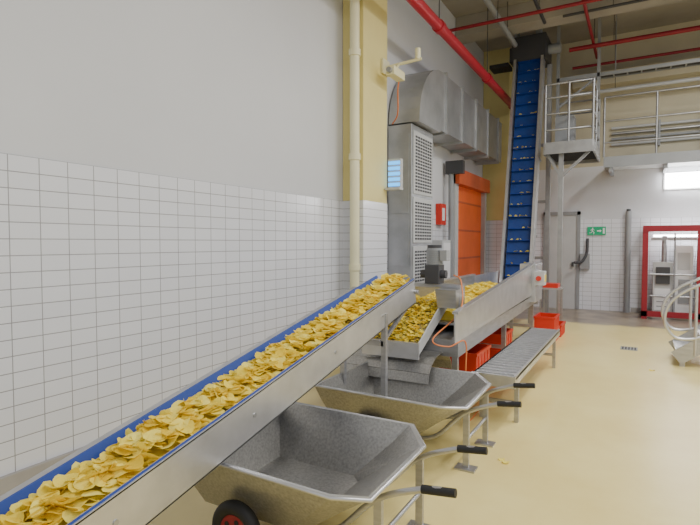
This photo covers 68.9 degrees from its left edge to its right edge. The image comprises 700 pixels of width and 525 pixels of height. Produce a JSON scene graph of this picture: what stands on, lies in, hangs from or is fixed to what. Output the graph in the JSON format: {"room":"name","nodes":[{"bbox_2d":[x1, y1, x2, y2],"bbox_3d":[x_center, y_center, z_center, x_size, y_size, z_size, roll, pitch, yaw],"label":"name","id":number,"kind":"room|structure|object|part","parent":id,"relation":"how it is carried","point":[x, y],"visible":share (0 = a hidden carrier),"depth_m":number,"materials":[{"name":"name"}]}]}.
{"room":"factory floor","nodes":[
{"label":"factory floor","id":0,"kind":"room"},
{"bbox_2d":[0,0,483,476],"bbox_3d":[-0.524,-1.785,6.099,0.200,6.200,16.200,1,3,30],"label":"wall","id":1,"kind":"structure","parent":0,"point":[171,171],"depth_m":4.14,"materials":[{"name":"tile"}]},
{"bbox_2d":[0,447,81,495],"bbox_3d":[-2.296,1.386,2.866,0.030,0.110,8.620,1,3,30],"label":"baseboard","id":2,"kind":"structure","parent":1,"relation":"attached to","point":[10,481],"depth_m":3.24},
{"bbox_2d":[436,203,445,224],"bbox_3d":[1.757,-0.928,9.842,0.105,0.400,0.300,1,3,30],"label":"sign","id":3,"kind":"object","parent":1,"relation":"attached to","point":[440,208],"visible":1,"depth_m":9.73,"materials":[{"name":"red plastic"}]},
{"bbox_2d":[389,70,501,164],"bbox_3d":[2.095,-2.712,9.898,0.530,1.040,5.150,1,3,30],"label":"air duct","id":4,"kind":"object","parent":1,"relation":"attached to","point":[431,101],"visible":0.92,"depth_m":8.82,"materials":[{"name":"metal"}]},
{"bbox_2d":[458,186,480,275],"bbox_3d":[2.639,-0.265,11.466,0.060,2.750,2.050,1,3,30],"label":"door","id":5,"kind":"structure","parent":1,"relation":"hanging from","point":[469,201],"depth_m":11.49,"materials":[{"name":"orange plastic"}]},
{"bbox_2d":[453,171,489,276],"bbox_3d":[2.696,-0.413,11.399,0.220,3.050,2.400,1,3,30],"label":"frame","id":6,"kind":"object","parent":1,"relation":"attached to","point":[468,180],"visible":0.5,"depth_m":11.08,"materials":[{"name":"grey paint"}]},
{"bbox_2d":[343,0,386,292],"bbox_3d":[0.214,-1.816,6.887,0.306,6.200,0.712,1,3,30],"label":"wall column","id":7,"kind":"structure","parent":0,"point":[373,13],"depth_m":6.68,"materials":[{"name":"beige paint"}]},
{"bbox_2d":[349,0,360,287],"bbox_3d":[0.063,-1.797,6.460,0.161,6.195,0.152,-1,2,-25],"label":"drain pipe","id":8,"kind":"object","parent":7,"relation":"attached to","point":[354,51],"visible":0.88,"depth_m":6.42,"materials":[{"name":"beige plastic"}]},
{"bbox_2d":[385,158,402,190],"bbox_3d":[0.623,-1.223,7.080,0.233,0.440,0.200,1,3,30],"label":"lamp","id":9,"kind":"object","parent":7,"relation":"attached to","point":[395,166],"visible":1,"depth_m":7.09,"materials":[{"name":"grey paint"}]},
{"bbox_2d":[392,82,398,123],"bbox_3d":[0.665,-2.304,7.303,0.051,0.561,0.404,0,2,-7],"label":"cable","id":10,"kind":"object","parent":7,"relation":"attached to","point":[398,82],"visible":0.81,"depth_m":7.20,"materials":[{"name":"orange plastic"}]},
{"bbox_2d":[381,47,421,81],"bbox_3d":[0.658,-2.652,6.775,0.546,0.360,0.400,1,3,30],"label":"security camera","id":11,"kind":"object","parent":7,"relation":"attached to","point":[392,71],"visible":1,"depth_m":6.80,"materials":[{"name":"grey paint"}]},
{"bbox_2d":[148,306,699,524],"bbox_3d":[3.525,1.446,4.037,9.800,0.100,16.400,1,3,30],"label":"floor","id":12,"kind":"structure","parent":0,"point":[601,437],"depth_m":3.89,"materials":[{"name":"beige concrete"}]},
{"bbox_2d":[0,276,418,524],"bbox_3d":[-0.605,0.816,2.820,0.485,1.254,4.092,1,3,30],"label":"conveyor","id":13,"kind":"object","parent":12,"relation":"on","point":[141,499],"visible":0.59,"depth_m":2.53,"materials":[{"name":"silver metal"}]},
{"bbox_2d":[0,273,409,524],"bbox_3d":[-0.536,0.626,2.877,0.354,0.936,3.902,1,3,30],"label":"chip","id":14,"kind":"object","parent":13,"relation":"on","point":[59,501],"visible":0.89,"depth_m":2.32,"materials":[{"name":"yellow food"}]},
{"bbox_2d":[195,402,487,524],"bbox_3d":[-0.079,1.186,2.697,1.459,0.522,0.990,1,3,30],"label":"cart","id":15,"kind":"object","parent":12,"relation":"on","point":[312,464],"visible":0.98,"depth_m":2.84,"materials":[{"name":"metal"}]},
{"bbox_3d":[-0.016,1.187,2.679,1.332,0.522,0.960,1,3,30],"label":"handle frame","id":16,"kind":"part","parent":15,"relation":"part of","materials":[{"name":"silver metal"}]},
{"bbox_2d":[388,123,432,282],"bbox_3d":[0.982,-0.434,8.164,0.412,3.340,0.915,1,3,30],"label":"tall cabinet","id":17,"kind":"object","parent":12,"relation":"on","point":[409,208],"visible":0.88,"depth_m":7.79,"materials":[{"name":"metal"}]},
{"bbox_2d":[315,361,534,473],"bbox_3d":[0.588,1.141,3.870,1.459,0.522,0.990,1,3,30],"label":"cart","id":18,"kind":"object","parent":12,"relation":"on","point":[447,392],"visible":0.73,"depth_m":3.80,"materials":[{"name":"metal"}]},
{"bbox_2d":[315,361,491,433],"bbox_3d":[0.458,1.070,3.935,1.167,0.329,0.980,1,3,30],"label":"tub","id":19,"kind":"object","parent":18,"relation":"in","point":[447,392],"depth_m":3.87,"materials":[{"name":"metal"}]},
{"bbox_3d":[0.651,1.142,3.852,1.332,0.522,0.960,1,3,30],"label":"handle frame","id":20,"kind":"part","parent":18,"relation":"part of","materials":[{"name":"silver metal"}]},
{"bbox_2d":[432,240,450,278],"bbox_3d":[1.613,0.391,9.370,0.350,1.600,0.450,1,3,30],"label":"cabinet","id":21,"kind":"object","parent":12,"relation":"on","point":[446,244],"visible":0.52,"depth_m":9.22,"materials":[{"name":"white metal"}]},
{"bbox_2d":[347,245,545,418],"bbox_3d":[1.478,0.546,6.226,1.245,1.530,4.358,1,3,30],"label":"conveyor","id":22,"kind":"object","parent":12,"relation":"on","point":[477,319],"visible":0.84,"depth_m":4.80,"materials":[{"name":"silver metal"}]},
{"bbox_2d":[374,281,497,341],"bbox_3d":[1.343,0.458,6.190,0.918,0.349,3.948,1,3,30],"label":"chip","id":23,"kind":"object","parent":22,"relation":"on","point":[474,290],"visible":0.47,"depth_m":4.84,"materials":[{"name":"yellow food"}]},
{"bbox_3d":[0.838,0.146,4.916,0.510,0.630,0.168,1,3,30],"label":"motor","id":24,"kind":"part","parent":22,"relation":"part of","materials":[{"name":"silver metal"}]},
{"bbox_2d":[432,275,478,420],"bbox_3d":[0.934,0.753,4.467,0.254,1.260,0.574,1,3,30],"label":"hose","id":25,"kind":"object","parent":22,"relation":"attached to","point":[453,275],"visible":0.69,"depth_m":4.31,"materials":[{"name":"orange"}]},
{"bbox_2d":[445,160,464,277],"bbox_3d":[2.055,-0.411,10.037,0.350,3.150,0.140,1,3,30],"label":"post","id":26,"kind":"object","parent":12,"relation":"on","point":[457,166],"visible":0.56,"depth_m":10.00,"materials":[{"name":"silver metal"}]},
{"bbox_2d":[490,350,499,357],"bbox_3d":[1.891,1.193,6.711,0.374,0.200,0.574,1,3,30],"label":"crate","id":27,"kind":"object","parent":12,"relation":"on","point":[492,352],"visible":0.02,"depth_m":6.43,"materials":[{"name":"plastic"}]},
{"bbox_2d":[479,328,512,349],"bbox_3d":[1.891,0.992,6.703,0.374,0.200,0.574,1,3,30],"label":"crate","id":28,"kind":"object","parent":27,"relation":"on","point":[495,337],"visible":0.36,"depth_m":6.48,"materials":[{"name":"plastic"}]},
{"bbox_2d":[472,327,559,422],"bbox_3d":[1.845,1.114,5.399,0.360,0.460,2.670,1,3,30],"label":"conveyor","id":29,"kind":"object","parent":12,"relation":"on","point":[515,360],"visible":0.94,"depth_m":4.83,"materials":[{"name":"silver metal"}]},
{"bbox_2d":[474,29,561,336],"bbox_3d":[3.076,-1.922,9.802,1.400,6.188,3.600,1,3,30],"label":"conveyor","id":30,"kind":"object","parent":12,"relation":"on","point":[534,51],"visible":0.78,"depth_m":10.41,"materials":[{"name":"blue plastic"},{"name":"stainless steel"},{"name":"dark metal"}]},
{"bbox_3d":[3.517,-1.946,10.335,0.600,5.170,1.474,1,3,30],"label":"frame","id":31,"kind":"part","parent":30,"relation":"part of","materials":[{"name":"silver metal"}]},
{"bbox_2d":[507,68,538,275],"bbox_3d":[3.482,-1.867,10.277,0.450,4.731,1.153,1,3,30],"label":"chip","id":32,"kind":"object","parent":30,"relation":"on","point":[538,68],"visible":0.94,"depth_m":10.24,"materials":[{"name":"yellow food"}]},
{"bbox_2d":[539,283,562,320],"bbox_3d":[3.645,0.786,9.237,0.350,0.820,0.400,1,3,30],"label":"side table","id":33,"kind":"object","parent":12,"relation":"on","point":[549,286],"visible":0.62,"depth_m":9.14,"materials":[{"name":"silver metal"}]},
{"bbox_2d":[559,321,565,336],"bbox_3d":[3.457,1.118,8.666,0.324,0.200,0.524,1,3,30],"label":"crate","id":34,"kind":"object","parent":12,"relation":"on","point":[561,323],"visible":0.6,"depth_m":8.55,"materials":[{"name":"plastic"}]},
{"bbox_2d":[543,17,601,323],"bbox_3d":[4.423,-1.934,10.129,0.880,6.188,1.560,1,3,30],"label":"platform","id":35,"kind":"object","parent":12,"relation":"on","point":[566,150],"visible":0.98,"depth_m":9.73,"materials":[{"name":"grey paint"}]},
{"bbox_3d":[4.423,-2.768,10.097,0.860,1.217,1.540,1,3,30],"label":"guard rail","id":36,"kind":"part","parent":35,"relation":"part of","materials":[{"name":"metal"}]},
{"bbox_3d":[4.641,-3.608,10.447,0.844,2.868,0.580,1,3,30],"label":"hanger frame","id":37,"kind":"part","parent":35,"relation":"part of","materials":[{"name":"grey paint"}]},
{"bbox_2d":[499,369,652,462],"bbox_3d":[2.752,1.371,4.526,3.714,0.026,1.145,-2,3,-45],"label":"potato chips","id":38,"kind":"object","parent":12,"relation":"on","point":[500,459],"visible":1,"depth_m":3.63,"materials":[{"name":"yellow food"}]},
{"bbox_2d":[620,346,637,350],"bbox_3d":[4.090,1.260,7.477,0.220,0.008,0.250,1,3,30],"label":"floor drain","id":39,"kind":"object","parent":12,"relation":"on","point":[622,347],"visible":1,"depth_m":7.45,"materials":[{"name":"grey paint"}]},
{"bbox_2d":[641,225,699,321],"bbox_3d":[7.036,0.204,10.326,1.950,1.900,0.920,1,3,30],"label":"enclosure","id":40,"kind":"object","parent":12,"relation":"on","point":[665,275],"visible":0.88,"depth_m":10.43,"materials":[{"name":"red paint"},{"name":"light grey paint"},{"name":"stainless steel"}]},
{"bbox_2d":[661,277,699,366],"bbox_3d":[5.006,0.275,6.315,1.940,2.066,0.840,1,3,30],"label":"staircase","id":41,"kind":"structure","parent":12,"relation":"on","point":[686,346],"depth_m":6.40,"materials":[{"name":"silver metal"}]},
{"bbox_3d":[3.144,1.138,8.155,0.324,0.200,0.524,1,3,30],"label":"crate","id":42,"kind":"object","parent":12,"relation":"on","visible":0},
{"bbox_2d":[533,312,559,328],"bbox_3d":[3.144,0.937,8.147,0.324,0.200,0.524,1,3,30],"label":"crate","id":43,"kind":"object","parent":42,"relation":"on","point":[541,320],"visible":0.94,"depth_m":7.96,"materials":[{"name":"plastic"}]},
{"bbox_3d":[1.270,1.235,5.627,0.424,0.200,0.574,1,3,30],"label":"crate","id":44,"kind":"object","parent":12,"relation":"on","visible":0},
{"bbox_2d":[439,343,490,371],"bbox_3d":[1.270,1.034,5.619,0.424,0.200,0.574,1,3,30],"label":"crate","id":45,"kind":"object","parent":44,"relation":"on","point":[479,354],"visible":0.41,"depth_m":5.37,"materials":[{"name":"plastic"}]},
{"bbox_2d":[483,48,512,277],"bbox_3d":[3.637,-2.034,12.583,0.626,6.200,0.406,1,3,30],"label":"wall column","id":46,"kind":"structure","parent":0,"point":[495,173],"depth_m":12.39,"materials":[{"name":"beige paint"}]},
{"bbox_2d":[441,0,699,51],"bbox_3d":[3.525,-4.899,3.793,9.800,0.200,16.400,1,3,30],"label":"ceiling","id":47,"kind":"structure","parent":0,"point":[688,10],"depth_m":10.67,"materials":[{"name":"concrete"}]},
{"bbox_2d":[406,0,510,109],"bbox_3d":[1.315,-4.147,7.466,0.188,1.562,10.550,1,3,30],"label":"pipe","id":48,"kind":"object","parent":47,"relation":"hanging from","point":[438,25],"visible":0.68,"depth_m":8.10,"materials":[{"name":"red metal"}]},
{"bbox_2d":[483,0,517,47],"bbox_3d":[1.927,-4.625,7.877,0.100,0.638,5.900,1,3,30],"label":"conduit pipe","id":49,"kind":"object","parent":47,"relation":"attached to","point":[489,4],"visible":0.9,"depth_m":9.44,"materials":[{"name":"grey metal"}]},
{"bbox_2d":[450,0,601,31],"bbox_3d":[5.501,-4.537,7.287,8.800,0.768,0.060,1,3,30],"label":"pipe","id":50,"kind":"object","parent":47,"relation":"hanging from","point":[583,1],"visible":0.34,"depth_m":8.72,"materials":[{"name":"red metal"}]},
{"bbox_2d":[533,0,545,23],"bbox_3d":[2.345,-4.635,7.236,0.060,0.568,5.200,1,3,30],"label":"conduit pipe","id":51,"kind":"object","parent":47,"relation":"attached to","point":[536,3],"visible":1,"depth_m":8.95,"materials":[{"name":"grey metal"}]},
{"bbox_2d":[582,0,596,58],"bbox_3d":[3.811,-4.663,8.358,0.060,0.598,6.600,1,3,30],"label":"pipe","id":52,"kind":"object","parent":47,"relation":"hanging from","point":[592,36],"visible":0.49,"depth_m":9.68,"materials":[{"name":"metal"}]},
{"bbox_2d":[563,0,647,17],"bbox_3d":[6.840,-4.667,7.614,6.800,0.533,0.050,1,3,30],"label":"conduit pipe","id":53,"kind":"object","parent":47,"relation":"attached to","point":[633,1],"visible":1,"depth_m":8.94,"materials":[{"name":"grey metal"}]},
{"bbox_2d":[569,15,699,51],"bbox_3d":[7.534,-4.641,8.890,6.850,0.683,0.090,1,3,30],"label":"pipe","id":54,"kind":"object","parent":47,"relation":"hanging from","point":[693,28],"visible":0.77,"depth_m":9.98,"materials":[{"name":"red metal"}]},
{"bbox_2d":[572,21,699,69],"bbox_3d":[7.830,-4.569,9.415,6.850,0.868,0.060,1,3,30],"label":"pipe","id":55,"kind":"object","parent":47,"relation":"hanging from","point":[697,48],"visible":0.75,"depth_m":10.50,"materials":[{"name":"red metal"}]},
{"bbox_2d":[573,15,699,82],"bbox_3d":[7.850,-4.399,9.151,7.150,1.188,0.250,1,3,30],"label":"cable tray","id":56,"kind":"object","parent":47,"relation":"hanging from","point":[690,62],"visible":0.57,"depth_m":10.21,"materials":[{"name":"grey paint"}]},
{"bbox_2d":[574,77,699,96],"bbox_3d":[7.979,-4.324,9.685,6.850,1.378,0.080,1,3,30],"label":"conduit pipe","id":57,"kind":"object","parent":47,"relation":"attached to","point":[693,78],"visible":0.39,"depth_m":10.69,"materials":[{"name":"white metal"}]},
{"bbox_2d":[456,0,685,43],"bbox_3d":[6.378,-4.777,8.419,9.400,0.400,0.450,1,3,30],"label":"ceiling beam","id":58,"kind":"structure","parent":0,"point":[553,18],"depth_m":9.85,"materials":[{"name":"beige metal"}]},
{"bbox_2d":[534,20,699,311],"bbox_3d":[7.601,-1.962,10.681,9.400,6.200,0.200,1,3,30],"label":"wall","id":59,"kind":"structure","parent":0,"point":[602,199],"depth_m":11.41,"materials":[{"name":"tile"}]},
{"bbox_2d":[542,211,580,308],"bbox_3d":[4.995,-0.053,12.069,0.810,2.280,0.090,1,3,30],"label":"door","id":60,"kind":"structure","parent":59,"relation":"in","point":[570,239],"depth_m":12.02,"materials":[{"name":"grey paint"}]},
{"bbox_2d":[574,238,589,268],"bbox_3d":[5.345,-0.205,11.782,0.415,0.706,0.226,0,2,-3],"label":"bracket","id":61,"kind":"object","parent":59,"relation":"attached to","point":[584,262],"visible":1,"depth_m":11.71,"materials":[{"name":"grey metal"}]},
{"bbox_2d":[587,227,605,234],"bbox_3d":[5.650,-0.724,11.688,0.380,0.190,0.040,1,3,30],"label":"emergency exit sign","id":62,"kind":"object","parent":59,"relation":"attached to","point":[590,230],"visible":1,"depth_m":11.68,"materials":[{"name":"teal plastic"}]},
{"bbox_2d":[624,209,631,312],"bbox_3d":[6.182,-0.036,11.354,0.118,2.300,0.160,1,3,30],"label":"drain pipe","id":63,"kind":"object","parent":59,"relation":"attached to","point":[628,219],"visible":1,"depth_m":11.30,"materials":[{"name":"silver metal"}]},
{"bbox_2d":[573,57,699,91],"bbox_3d":[8.347,-4.033,9.889,7.400,0.300,0.300,1,3,30],"label":"beam","id":64,"kind":"structure","parent":59,"relation":"attached to","point":[693,70],"depth_m":10.93,"materials":[{"name":"beige paint"}]},
{"bbox_2d":[603,85,699,175],"bbox_3d":[8.484,-2.652,9.495,6.721,1.571,0.942,1,3,30],"label":"walkway","id":65,"kind":"object","parent":59,"relation":"attached to","point":[664,160],"visible":1,"depth_m":10.38,"materials":[{"name":"grey paint"}]},
{"bbox_2d":[611,119,699,145],"bbox_3d":[8.657,-2.756,9.877,6.400,0.550,0.100,1,3,30],"label":"rack","id":66,"kind":"object","parent":59,"relation":"attached to","point":[660,123],"visible":0.94,"depth_m":10.97,"materials":[{"name":"silver metal"}]},
{"bbox_2d":[631,308,694,312],"bbox_3d":[8.960,1.121,9.900,6.150,0.100,0.020,1,3,30],"label":"baseboard","id":67,"kind":"structure","parent":59,"relation":"attached to","point":[636,310],"depth_m":11.34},
{"bbox_2d":[663,171,699,189],"bbox_3d":[7.592,-1.725,10.522,1.910,0.360,0.100,1,3,30],"label":"wall light","id":68,"kind":"object","parent":59,"relation":"attached to","point":[680,180],"visible":1,"depth_m":10.79,"materials":[{"name":"white plastic"}]}
]}

